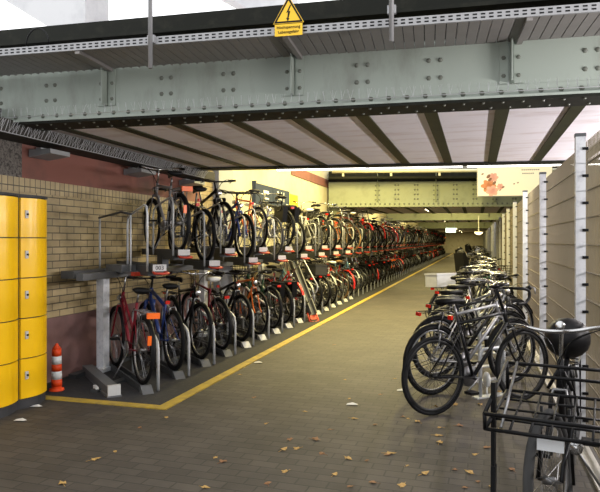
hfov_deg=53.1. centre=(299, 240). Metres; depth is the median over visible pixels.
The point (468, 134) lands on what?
ceiling
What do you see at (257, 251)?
tray
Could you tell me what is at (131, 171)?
wall bracket
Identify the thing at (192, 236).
bicycle
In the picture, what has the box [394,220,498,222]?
ceiling
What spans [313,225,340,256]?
tray
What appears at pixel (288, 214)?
bicycle
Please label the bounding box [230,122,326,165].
rib
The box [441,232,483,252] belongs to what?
wall
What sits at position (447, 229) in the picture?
sign
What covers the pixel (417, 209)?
ceiling
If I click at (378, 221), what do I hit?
bicycle
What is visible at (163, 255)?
tray
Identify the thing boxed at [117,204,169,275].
tray
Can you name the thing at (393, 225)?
bicycle
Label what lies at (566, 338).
bicycle
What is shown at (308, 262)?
bicycle
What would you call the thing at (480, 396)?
stand
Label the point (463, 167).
ceiling
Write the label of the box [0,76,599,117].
spikes
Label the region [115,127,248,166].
rib
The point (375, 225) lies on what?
bicycle
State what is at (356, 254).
bicycle
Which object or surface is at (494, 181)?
flower
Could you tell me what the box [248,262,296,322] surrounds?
bicycle
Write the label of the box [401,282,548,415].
bicycle
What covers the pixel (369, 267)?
bicycle
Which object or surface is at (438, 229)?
ceiling
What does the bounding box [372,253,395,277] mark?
bicycle
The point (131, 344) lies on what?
bicycle
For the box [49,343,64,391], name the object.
traffic cone
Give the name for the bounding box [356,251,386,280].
bicycle
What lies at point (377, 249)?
tray
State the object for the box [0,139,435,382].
wall
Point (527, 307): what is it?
bicycle
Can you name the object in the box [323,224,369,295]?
bicycle rack
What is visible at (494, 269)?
bicycle
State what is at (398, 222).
bicycle
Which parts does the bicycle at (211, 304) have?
frame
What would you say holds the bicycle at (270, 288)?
on the bicycle rack at (257, 256)
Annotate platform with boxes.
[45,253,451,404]
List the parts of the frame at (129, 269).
red handle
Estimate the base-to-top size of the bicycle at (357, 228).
1.065 m
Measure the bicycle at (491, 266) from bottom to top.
1.048 m
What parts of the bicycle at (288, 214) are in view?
frame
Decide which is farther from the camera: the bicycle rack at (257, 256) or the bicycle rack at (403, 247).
the bicycle rack at (403, 247)
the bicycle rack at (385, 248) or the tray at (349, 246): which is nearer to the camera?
the tray at (349, 246)
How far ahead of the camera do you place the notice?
14.77 m
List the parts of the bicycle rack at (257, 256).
post, floor rail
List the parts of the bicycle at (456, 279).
frame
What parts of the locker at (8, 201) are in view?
door, door, door, door, door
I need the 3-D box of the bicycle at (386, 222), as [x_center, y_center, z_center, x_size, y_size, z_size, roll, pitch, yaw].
[3.812,-0.263,25.866,1.684,1.066,0.572,0,0,42]
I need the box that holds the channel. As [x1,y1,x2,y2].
[82,364,121,397]
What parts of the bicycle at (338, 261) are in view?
frame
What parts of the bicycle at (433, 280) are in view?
frame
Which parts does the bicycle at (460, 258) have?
child seat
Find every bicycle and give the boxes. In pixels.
[109,275,159,384]
[126,275,185,370]
[136,165,192,249]
[158,187,215,260]
[160,271,214,358]
[177,269,232,349]
[190,179,235,247]
[208,191,256,257]
[208,271,254,341]
[220,189,267,246]
[223,269,270,334]
[230,262,282,328]
[238,199,284,254]
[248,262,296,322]
[249,193,299,246]
[263,205,305,253]
[264,260,303,317]
[271,260,315,313]
[282,259,327,308]
[284,208,322,251]
[289,201,329,245]
[298,211,336,250]
[298,258,331,306]
[301,257,336,303]
[303,203,342,244]
[306,260,343,300]
[314,206,355,244]
[314,256,349,297]
[319,214,348,250]
[319,259,354,295]
[324,212,360,249]
[327,255,359,293]
[327,255,364,291]
[331,210,364,244]
[340,254,367,289]
[341,216,369,248]
[343,219,375,248]
[344,209,373,243]
[345,253,373,287]
[346,253,377,286]
[348,212,379,243]
[350,254,378,284]
[355,220,382,247]
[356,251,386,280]
[357,214,385,244]
[357,254,381,283]
[362,252,387,282]
[364,251,391,279]
[366,219,390,243]
[366,220,387,247]
[370,221,393,246]
[370,250,392,278]
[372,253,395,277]
[373,251,396,276]
[376,217,395,243]
[378,218,399,243]
[378,221,398,246]
[378,251,398,275]
[380,250,400,274]
[382,249,403,273]
[383,250,404,270]
[384,222,403,243]
[384,249,408,271]
[386,222,401,246]
[388,251,405,271]
[389,222,406,243]
[390,221,409,243]
[392,225,408,245]
[392,250,410,269]
[396,222,412,243]
[398,249,413,267]
[401,248,417,267]
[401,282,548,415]
[403,279,535,394]
[406,225,420,242]
[412,278,527,377]
[420,270,525,362]
[424,265,507,316]
[433,268,514,337]
[434,273,533,352]
[438,270,522,337]
[449,263,513,313]
[454,249,511,294]
[454,256,506,280]
[455,247,487,263]
[455,265,512,309]
[459,261,501,300]
[464,261,508,296]
[466,244,485,260]
[467,257,499,288]
[482,318,599,491]
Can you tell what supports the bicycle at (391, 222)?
on the bicycle rack at (396, 247)
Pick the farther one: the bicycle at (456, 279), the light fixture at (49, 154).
the bicycle at (456, 279)
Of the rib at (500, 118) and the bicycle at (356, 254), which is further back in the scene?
the bicycle at (356, 254)
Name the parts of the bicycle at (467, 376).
chain, seat post, frame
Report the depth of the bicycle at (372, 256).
20.22 m
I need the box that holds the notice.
[290,194,297,206]
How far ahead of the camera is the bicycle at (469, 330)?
7.52 m
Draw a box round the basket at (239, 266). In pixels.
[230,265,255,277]
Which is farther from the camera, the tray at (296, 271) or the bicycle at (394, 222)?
the bicycle at (394, 222)
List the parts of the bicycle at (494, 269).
frame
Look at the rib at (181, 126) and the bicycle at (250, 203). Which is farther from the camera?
the bicycle at (250, 203)
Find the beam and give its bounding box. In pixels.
[0,108,214,180]
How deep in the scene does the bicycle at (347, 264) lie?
16.38 m
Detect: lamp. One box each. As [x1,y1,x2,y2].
[474,216,482,234]
[568,443,583,454]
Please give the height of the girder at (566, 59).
0.930 m
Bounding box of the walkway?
[0,2,599,76]
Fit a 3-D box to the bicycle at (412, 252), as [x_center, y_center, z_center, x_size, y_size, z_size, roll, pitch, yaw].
[5.597,0.916,32.010,0.574,1.059,1.727,0,0,-24]
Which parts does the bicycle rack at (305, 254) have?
post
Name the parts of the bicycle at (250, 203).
frame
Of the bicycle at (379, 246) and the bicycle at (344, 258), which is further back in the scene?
the bicycle at (379, 246)
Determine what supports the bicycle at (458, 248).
on the floor
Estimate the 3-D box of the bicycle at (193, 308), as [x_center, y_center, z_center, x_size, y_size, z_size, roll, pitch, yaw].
[-1.516,0.910,7.792,1.685,1.069,0.609,0,0,42]
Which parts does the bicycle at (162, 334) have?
frame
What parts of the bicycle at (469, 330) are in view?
frame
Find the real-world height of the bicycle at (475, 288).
1.073 m
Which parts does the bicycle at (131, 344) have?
frame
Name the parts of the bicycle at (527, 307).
frame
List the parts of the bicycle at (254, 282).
frame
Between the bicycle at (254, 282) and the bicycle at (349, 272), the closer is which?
the bicycle at (254, 282)
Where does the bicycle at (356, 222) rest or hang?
on the bicycle rack at (358, 251)
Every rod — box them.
[147,0,155,68]
[387,0,395,41]
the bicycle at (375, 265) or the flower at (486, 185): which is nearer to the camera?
the flower at (486, 185)
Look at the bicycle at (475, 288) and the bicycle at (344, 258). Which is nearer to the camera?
the bicycle at (475, 288)
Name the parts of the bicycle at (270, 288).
frame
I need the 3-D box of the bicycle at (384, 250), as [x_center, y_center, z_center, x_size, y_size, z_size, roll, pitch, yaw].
[4.105,0.916,26.907,0.580,1.058,1.743,-2,1,-32]
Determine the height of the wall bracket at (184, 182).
0.110 m
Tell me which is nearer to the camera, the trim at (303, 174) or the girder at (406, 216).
the trim at (303, 174)
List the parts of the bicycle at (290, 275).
frame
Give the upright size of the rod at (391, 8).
2.200 m
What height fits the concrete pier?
4.200 m
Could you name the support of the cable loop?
attached to the walkway
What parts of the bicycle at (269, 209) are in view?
frame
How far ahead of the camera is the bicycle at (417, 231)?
33.56 m
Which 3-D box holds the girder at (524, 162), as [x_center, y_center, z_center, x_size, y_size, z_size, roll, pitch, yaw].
[3.679,-1.324,8.198,12.600,0.512,0.262,0,0,9]
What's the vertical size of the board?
0.960 m
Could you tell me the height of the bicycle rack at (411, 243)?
2.022 m
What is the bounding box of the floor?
[0,253,599,491]
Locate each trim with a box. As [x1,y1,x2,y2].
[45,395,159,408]
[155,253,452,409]
[291,170,328,187]
[527,340,599,491]
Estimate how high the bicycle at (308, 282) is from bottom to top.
1.052 m
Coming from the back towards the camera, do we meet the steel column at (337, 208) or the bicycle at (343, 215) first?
the steel column at (337, 208)
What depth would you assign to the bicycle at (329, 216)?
14.82 m
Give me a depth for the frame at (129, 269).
6.54 m
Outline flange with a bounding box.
[328,172,476,181]
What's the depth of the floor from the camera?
4.67 m
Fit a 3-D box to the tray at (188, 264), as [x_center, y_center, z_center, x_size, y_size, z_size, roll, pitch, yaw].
[-1.405,-0.011,7.936,1.239,0.742,1.153,0,0,16]
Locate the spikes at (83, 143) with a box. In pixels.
[0,119,208,177]
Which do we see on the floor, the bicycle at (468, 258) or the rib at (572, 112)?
the bicycle at (468, 258)
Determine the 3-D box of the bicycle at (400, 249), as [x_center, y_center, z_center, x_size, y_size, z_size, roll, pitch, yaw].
[5.293,0.911,30.768,0.571,1.068,1.682,0,0,-13]
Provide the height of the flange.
0.310 m
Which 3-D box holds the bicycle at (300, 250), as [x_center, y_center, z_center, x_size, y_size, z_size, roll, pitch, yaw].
[-0.348,-0.235,11.861,0.626,0.986,1.707,-1,0,-31]
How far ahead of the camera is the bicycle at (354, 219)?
19.00 m
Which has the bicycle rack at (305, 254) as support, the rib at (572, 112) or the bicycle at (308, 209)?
the bicycle at (308, 209)
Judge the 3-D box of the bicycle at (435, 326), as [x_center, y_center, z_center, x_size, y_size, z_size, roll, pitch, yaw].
[1.762,0.949,6.084,1.724,1.081,0.620,0,0,-27]
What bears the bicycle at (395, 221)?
on the bicycle rack at (403, 247)
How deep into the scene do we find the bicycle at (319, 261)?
14.42 m
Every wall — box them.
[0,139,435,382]
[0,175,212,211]
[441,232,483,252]
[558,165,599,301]
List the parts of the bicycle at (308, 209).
frame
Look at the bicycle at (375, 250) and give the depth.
22.63 m
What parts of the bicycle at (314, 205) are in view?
frame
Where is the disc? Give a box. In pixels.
[483,372,490,393]
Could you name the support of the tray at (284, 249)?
on the bicycle rack at (257, 256)
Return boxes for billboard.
[477,166,551,196]
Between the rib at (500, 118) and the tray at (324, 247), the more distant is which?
the tray at (324, 247)
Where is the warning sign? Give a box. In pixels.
[273,0,303,36]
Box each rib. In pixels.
[62,129,210,167]
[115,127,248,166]
[171,124,286,165]
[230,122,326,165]
[291,119,368,164]
[356,116,409,163]
[424,113,452,162]
[488,109,509,161]
[532,106,584,160]
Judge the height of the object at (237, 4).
3.500 m
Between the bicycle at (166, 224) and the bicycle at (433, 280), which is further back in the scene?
the bicycle at (433, 280)
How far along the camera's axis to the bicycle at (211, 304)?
8.08 m
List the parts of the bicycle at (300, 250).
frame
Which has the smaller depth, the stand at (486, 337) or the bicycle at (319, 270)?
the stand at (486, 337)
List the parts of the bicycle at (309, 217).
frame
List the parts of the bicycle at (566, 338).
frame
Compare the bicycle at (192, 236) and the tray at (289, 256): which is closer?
the bicycle at (192, 236)
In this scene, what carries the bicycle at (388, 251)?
on the bicycle rack at (403, 247)
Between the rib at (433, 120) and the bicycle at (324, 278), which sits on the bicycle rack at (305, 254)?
the bicycle at (324, 278)
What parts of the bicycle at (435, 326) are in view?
frame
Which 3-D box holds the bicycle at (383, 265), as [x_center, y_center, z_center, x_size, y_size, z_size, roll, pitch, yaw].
[2.458,0.911,21.184,0.573,1.067,1.722,0,0,-25]
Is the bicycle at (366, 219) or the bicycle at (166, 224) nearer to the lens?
the bicycle at (166, 224)
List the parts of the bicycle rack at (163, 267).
post, floor rail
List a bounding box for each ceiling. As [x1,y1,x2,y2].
[50,105,599,167]
[340,207,512,213]
[361,166,557,169]
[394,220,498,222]
[430,228,487,231]
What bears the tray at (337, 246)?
on the bicycle rack at (335, 252)
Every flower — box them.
[481,180,495,191]
[486,173,502,195]
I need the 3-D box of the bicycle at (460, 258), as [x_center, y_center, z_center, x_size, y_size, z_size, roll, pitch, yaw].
[4.184,0.842,13.504,1.723,1.317,0.619,0,0,-18]
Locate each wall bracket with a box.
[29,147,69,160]
[124,167,155,177]
[179,179,204,185]
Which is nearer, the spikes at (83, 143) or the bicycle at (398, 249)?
the spikes at (83, 143)
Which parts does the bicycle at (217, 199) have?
frame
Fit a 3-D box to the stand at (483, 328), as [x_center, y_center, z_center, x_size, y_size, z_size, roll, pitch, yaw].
[2.260,1.261,7.188,0.430,0.478,0.080,0,0,-27]
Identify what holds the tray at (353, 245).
on the bicycle rack at (358, 251)
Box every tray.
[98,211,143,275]
[103,264,136,274]
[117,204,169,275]
[141,196,192,267]
[170,210,222,269]
[188,203,236,259]
[214,215,260,265]
[230,208,269,256]
[250,218,287,262]
[262,214,294,254]
[273,223,309,259]
[283,215,313,251]
[284,241,318,321]
[298,218,329,251]
[298,223,326,257]
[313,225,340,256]
[316,220,341,250]
[326,226,351,254]
[328,221,352,248]
[337,227,360,253]
[346,228,369,252]
[366,230,383,250]
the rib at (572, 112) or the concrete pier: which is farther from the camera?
the concrete pier
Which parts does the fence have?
post, post, post, post, panel, post, panel, post, panel, post, panel, post, panel, post, panel, post, panel, post, panel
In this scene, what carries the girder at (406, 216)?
attached to the wall at (72, 237)
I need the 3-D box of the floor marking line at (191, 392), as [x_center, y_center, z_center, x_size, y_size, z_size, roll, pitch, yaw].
[8.783,1.495,39.511,0.110,0.010,71.230,0,0,16]
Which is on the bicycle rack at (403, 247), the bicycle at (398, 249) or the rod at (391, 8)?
the bicycle at (398, 249)
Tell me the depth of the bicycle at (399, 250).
29.02 m
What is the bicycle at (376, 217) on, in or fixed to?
on the bicycle rack at (385, 248)
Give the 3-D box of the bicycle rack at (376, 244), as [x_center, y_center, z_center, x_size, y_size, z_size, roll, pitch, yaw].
[2.177,0.489,20.383,1.371,2.022,3.422,0,0,16]
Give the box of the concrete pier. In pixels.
[214,170,232,321]
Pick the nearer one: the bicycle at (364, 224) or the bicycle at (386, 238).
the bicycle at (364, 224)
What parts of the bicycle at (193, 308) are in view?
frame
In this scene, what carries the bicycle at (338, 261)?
on the bicycle rack at (335, 252)
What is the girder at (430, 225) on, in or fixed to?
attached to the wall at (72, 237)
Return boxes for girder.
[0,0,599,130]
[192,160,599,170]
[328,168,556,207]
[386,213,506,220]
[418,222,493,228]
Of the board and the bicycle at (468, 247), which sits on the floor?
the bicycle at (468, 247)
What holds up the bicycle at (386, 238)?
on the bicycle rack at (385, 248)
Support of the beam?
attached to the ceiling at (468, 134)
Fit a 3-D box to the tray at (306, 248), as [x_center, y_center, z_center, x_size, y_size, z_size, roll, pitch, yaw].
[-0.188,-0.096,12.557,1.239,0.852,1.153,0,0,16]
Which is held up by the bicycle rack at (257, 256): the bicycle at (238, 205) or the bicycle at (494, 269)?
the bicycle at (238, 205)
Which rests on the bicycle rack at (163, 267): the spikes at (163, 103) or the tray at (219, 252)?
the tray at (219, 252)
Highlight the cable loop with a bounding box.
[26,28,48,45]
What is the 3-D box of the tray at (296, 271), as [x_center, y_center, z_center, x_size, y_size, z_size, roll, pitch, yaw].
[0.035,0.737,11.526,0.231,1.582,1.407,0,0,-31]
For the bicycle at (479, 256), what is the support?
on the floor
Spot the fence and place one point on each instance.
(543, 236)
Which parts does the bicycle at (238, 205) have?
frame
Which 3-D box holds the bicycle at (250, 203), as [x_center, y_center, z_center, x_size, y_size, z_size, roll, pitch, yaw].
[-0.932,-0.374,10.003,0.626,0.988,1.711,0,0,-30]
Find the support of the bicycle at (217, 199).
on the bicycle rack at (163, 267)
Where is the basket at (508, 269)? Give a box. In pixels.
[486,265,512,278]
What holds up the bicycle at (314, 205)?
on the bicycle rack at (305, 254)
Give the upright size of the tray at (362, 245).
0.722 m
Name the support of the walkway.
attached to the girder at (566, 59)
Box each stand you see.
[472,346,504,399]
[473,326,498,367]
[475,319,496,355]
[477,336,501,382]
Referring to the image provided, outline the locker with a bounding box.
[17,194,47,409]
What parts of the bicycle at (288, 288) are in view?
frame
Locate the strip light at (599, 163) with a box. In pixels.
[277,163,599,170]
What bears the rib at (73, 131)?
attached to the ceiling at (468, 134)
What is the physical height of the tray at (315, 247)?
0.742 m
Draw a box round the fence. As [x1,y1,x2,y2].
[483,131,599,458]
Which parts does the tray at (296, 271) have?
red handle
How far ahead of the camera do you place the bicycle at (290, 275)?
11.35 m
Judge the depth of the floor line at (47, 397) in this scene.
5.54 m
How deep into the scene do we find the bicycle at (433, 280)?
9.84 m
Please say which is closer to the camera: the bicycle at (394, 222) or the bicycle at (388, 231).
the bicycle at (388, 231)
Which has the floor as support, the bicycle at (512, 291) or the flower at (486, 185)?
the bicycle at (512, 291)
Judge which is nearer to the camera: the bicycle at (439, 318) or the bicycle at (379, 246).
the bicycle at (439, 318)
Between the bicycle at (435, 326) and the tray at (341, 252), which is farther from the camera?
the tray at (341, 252)
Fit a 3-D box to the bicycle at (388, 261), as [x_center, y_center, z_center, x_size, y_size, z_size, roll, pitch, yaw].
[2.789,0.916,22.437,0.580,1.058,1.743,-1,1,-33]
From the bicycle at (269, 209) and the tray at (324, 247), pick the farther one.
the tray at (324, 247)
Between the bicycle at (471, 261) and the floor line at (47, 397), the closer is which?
the floor line at (47, 397)
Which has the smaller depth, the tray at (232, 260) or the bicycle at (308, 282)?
the tray at (232, 260)
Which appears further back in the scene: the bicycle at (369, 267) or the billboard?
the bicycle at (369, 267)
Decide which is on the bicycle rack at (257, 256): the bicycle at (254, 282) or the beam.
the bicycle at (254, 282)
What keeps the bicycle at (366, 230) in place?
on the bicycle rack at (358, 251)
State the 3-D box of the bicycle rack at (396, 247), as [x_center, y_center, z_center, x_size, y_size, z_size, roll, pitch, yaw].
[3.674,0.489,25.488,1.371,2.022,3.422,0,0,16]
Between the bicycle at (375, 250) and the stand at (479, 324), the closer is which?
the stand at (479, 324)
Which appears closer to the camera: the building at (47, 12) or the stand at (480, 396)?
the stand at (480, 396)
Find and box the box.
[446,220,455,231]
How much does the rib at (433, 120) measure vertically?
0.012 m
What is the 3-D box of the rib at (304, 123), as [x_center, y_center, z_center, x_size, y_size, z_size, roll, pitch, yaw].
[0.439,-1.086,6.904,0.110,0.012,3.545,0,0,16]
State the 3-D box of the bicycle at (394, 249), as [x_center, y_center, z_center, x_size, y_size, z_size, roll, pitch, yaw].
[3.936,0.892,26.305,1.680,1.107,0.571,0,0,40]
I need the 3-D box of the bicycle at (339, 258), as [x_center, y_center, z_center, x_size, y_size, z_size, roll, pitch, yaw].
[1.329,0.912,17.379,0.574,1.067,1.726,0,0,-42]
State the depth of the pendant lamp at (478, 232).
28.68 m
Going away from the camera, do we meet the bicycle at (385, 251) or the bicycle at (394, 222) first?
the bicycle at (385, 251)
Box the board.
[252,180,289,221]
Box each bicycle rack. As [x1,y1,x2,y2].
[61,196,236,394]
[192,208,294,347]
[258,215,330,322]
[298,220,353,306]
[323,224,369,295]
[343,225,383,288]
[358,228,393,282]
[370,229,402,278]
[380,230,407,273]
[398,243,414,271]
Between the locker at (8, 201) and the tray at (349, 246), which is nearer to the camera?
the locker at (8, 201)
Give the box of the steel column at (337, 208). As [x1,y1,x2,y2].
[329,207,339,289]
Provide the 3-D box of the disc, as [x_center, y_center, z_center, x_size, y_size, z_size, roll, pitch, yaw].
[1.808,1.383,5.806,0.040,0.236,0.150,0,0,-4]
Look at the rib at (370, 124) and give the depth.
6.26 m
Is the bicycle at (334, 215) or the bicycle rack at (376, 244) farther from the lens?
the bicycle rack at (376, 244)
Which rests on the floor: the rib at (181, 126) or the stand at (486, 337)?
the stand at (486, 337)
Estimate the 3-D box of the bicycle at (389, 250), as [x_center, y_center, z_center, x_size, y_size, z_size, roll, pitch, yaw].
[3.724,0.913,25.625,1.685,1.064,0.572,0,0,41]
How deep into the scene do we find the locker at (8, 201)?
5.14 m
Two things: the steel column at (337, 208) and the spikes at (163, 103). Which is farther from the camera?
the steel column at (337, 208)
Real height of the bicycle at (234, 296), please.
1.013 m
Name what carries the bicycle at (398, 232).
on the bicycle rack at (396, 247)
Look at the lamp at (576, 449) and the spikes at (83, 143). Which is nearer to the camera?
the lamp at (576, 449)
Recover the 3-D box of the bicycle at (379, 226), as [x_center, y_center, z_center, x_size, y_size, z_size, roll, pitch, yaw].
[2.456,-0.424,21.343,1.679,1.108,0.571,0,0,41]
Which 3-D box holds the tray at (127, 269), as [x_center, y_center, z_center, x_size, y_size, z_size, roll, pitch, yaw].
[-2.067,0.310,6.750,0.180,0.100,0.900,0,0,-44]
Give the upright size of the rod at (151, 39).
2.200 m
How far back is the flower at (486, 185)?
16.99 m
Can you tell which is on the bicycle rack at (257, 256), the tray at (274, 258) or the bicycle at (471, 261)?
the tray at (274, 258)
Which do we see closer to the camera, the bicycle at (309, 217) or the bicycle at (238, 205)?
the bicycle at (238, 205)

